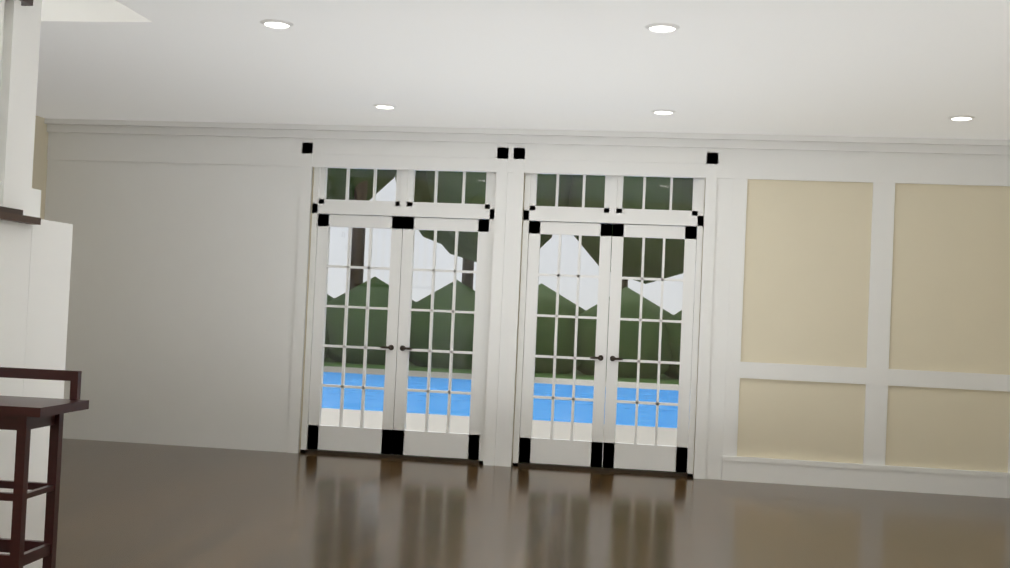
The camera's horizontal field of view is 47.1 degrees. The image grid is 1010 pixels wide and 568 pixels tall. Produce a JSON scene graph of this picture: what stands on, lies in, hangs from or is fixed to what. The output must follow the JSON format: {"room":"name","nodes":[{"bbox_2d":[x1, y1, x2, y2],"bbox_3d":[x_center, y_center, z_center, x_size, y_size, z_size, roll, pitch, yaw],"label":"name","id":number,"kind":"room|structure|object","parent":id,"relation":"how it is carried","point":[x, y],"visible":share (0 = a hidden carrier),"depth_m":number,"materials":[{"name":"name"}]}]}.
{"room":"living room","nodes":[
{"label":"living room","id":0,"kind":"room"},
{"bbox_2d":[32,116,47,219],"bbox_3d":[-4.399,-3.874,10.687,0.250,10.600,0.842,2,-1,8],"label":"wall","id":1,"kind":"structure","parent":0,"point":[39,173],"depth_m":10.87,"materials":[{"name":"beige paint"}]},
{"bbox_2d":[36,0,1009,139],"bbox_3d":[-0.837,-1.809,3.430,8.980,0.420,14.100,2,-1,8],"label":"ceiling","id":2,"kind":"structure","parent":0,"point":[900,68],"depth_m":7.65,"materials":[{"name":"white paint"}]},
{"bbox_2d":[260,19,293,28],"bbox_3d":[-1.343,-1.528,6.825,0.197,0.012,0.197,3,-1,-4],"label":"recessed light","id":3,"kind":"object","parent":2,"relation":"attached to","point":[274,23],"depth_m":6.80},
{"bbox_2d":[373,104,396,108],"bbox_3d":[-0.979,-1.444,9.448,0.197,0.012,0.197,3,-1,-4],"label":"recessed light","id":4,"kind":"object","parent":2,"relation":"attached to","point":[382,106],"depth_m":9.43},
{"bbox_2d":[645,23,679,32],"bbox_3d":[0.883,-1.436,6.512,0.197,0.012,0.197,3,-1,-4],"label":"recessed light","id":5,"kind":"object","parent":2,"relation":"attached to","point":[654,27],"depth_m":6.49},
{"bbox_2d":[651,109,675,114],"bbox_3d":[1.248,-1.352,9.136,0.197,0.012,0.197,3,-1,-4],"label":"recessed light","id":6,"kind":"object","parent":2,"relation":"attached to","point":[659,111],"depth_m":9.11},
{"bbox_2d":[948,115,974,120],"bbox_3d":[3.474,-1.261,8.824,0.197,0.012,0.197,3,-1,-4],"label":"recessed light","id":7,"kind":"object","parent":2,"relation":"attached to","point":[959,117],"depth_m":8.80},
{"bbox_2d":[55,438,1009,567],"bbox_3d":[-2.633,1.382,3.703,12.850,0.100,14.350,2,-1,8],"label":"floor","id":8,"kind":"structure","parent":0,"point":[130,505],"depth_m":7.74,"materials":[{"name":"brown wood"}]},
{"bbox_2d":[0,211,40,553],"bbox_3d":[-5.843,0.380,4.959,7.472,1.680,1.210,2,-1,8],"label":"wall","id":9,"kind":"structure","parent":8,"relation":"on","point":[15,239],"depth_m":4.85,"materials":[{"name":"white paint"}]},
{"bbox_2d":[0,0,32,214],"bbox_3d":[-2.204,-0.811,4.575,0.090,1.000,1.045,2,-1,8],"label":"landing railing","id":10,"kind":"object","parent":9,"relation":"on","point":[10,62],"visible":0.86,"depth_m":4.91,"materials":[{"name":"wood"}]},
{"bbox_2d":[0,0,41,217],"bbox_3d":[-2.286,-0.959,5.129,0.360,1.316,0.360,2,-1,8],"label":"column","id":11,"kind":"structure","parent":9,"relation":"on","point":[25,196],"depth_m":5.17,"materials":[{"name":"white paint"}]},
{"bbox_2d":[0,367,88,567],"bbox_3d":[-1.928,0.857,4.435,0.470,1.050,0.400,2,-1,5],"label":"stool","id":12,"kind":"object","parent":8,"relation":"on","point":[23,416],"visible":1,"depth_m":4.47,"materials":[{"name":"brown wood"}]},
{"bbox_2d":[23,219,72,567],"bbox_3d":[-2.301,0.546,5.251,0.450,1.680,0.348,2,-1,8],"label":"wall","id":13,"kind":"structure","parent":8,"relation":"on","point":[48,296],"depth_m":5.21,"materials":[{"name":"white paint"}]},
{"bbox_2d":[299,167,1009,477],"bbox_3d":[-1.425,-3.737,10.821,12.850,10.600,0.250,2,-1,8],"label":"wall","id":14,"kind":"structure","parent":0,"point":[806,273],"depth_m":9.93,"materials":[{"name":"beige paint"}]},
{"bbox_2d":[300,167,495,463],"bbox_3d":[-0.963,0.215,10.587,1.702,2.736,0.135,2,-1,8],"label":"french door","id":15,"kind":"structure","parent":14,"relation":"in","point":[403,216],"depth_m":10.56,"materials":[{"name":"white wood"}]},
{"bbox_2d":[44,118,1009,497],"bbox_3d":[0.048,0.120,10.311,8.980,3.000,0.110,2,-1,8],"label":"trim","id":16,"kind":"structure","parent":14,"relation":"attached to","point":[188,284],"depth_m":10.62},
{"bbox_2d":[512,173,704,476],"bbox_3d":[0.922,0.292,10.323,1.592,2.736,0.135,2,-1,8],"label":"french door","id":17,"kind":"structure","parent":14,"relation":"in","point":[529,450],"depth_m":10.30,"materials":[{"name":"white wood"}]},
{"label":"outside","id":18,"kind":"structure","parent":0,"visible":0},
{"bbox_2d":[321,357,690,464],"bbox_3d":[4.362,2.907,49.906,120.000,0.100,79.150,2,-1,8],"label":"ground","id":19,"kind":"structure","parent":18,"point":[416,372],"depth_m":14.81,"materials":[{"name":"white concrete"}]},
{"bbox_2d":[322,372,689,427],"bbox_3d":[1.101,1.960,19.151,16.000,0.115,8.000,2,-1,8],"label":"pool","id":20,"kind":"object","parent":19,"relation":"in","point":[460,411],"depth_m":18.07,"materials":[{"name":"liquid"}]},
{"bbox_2d":[324,168,696,378],"bbox_3d":[5.243,-3.926,36.677,80.158,14.004,19.209,2,-1,8],"label":"trees","id":21,"kind":"object","parent":19,"relation":"on","point":[354,324],"depth_m":28.52,"materials":[{"name":"green plant"}]}
]}

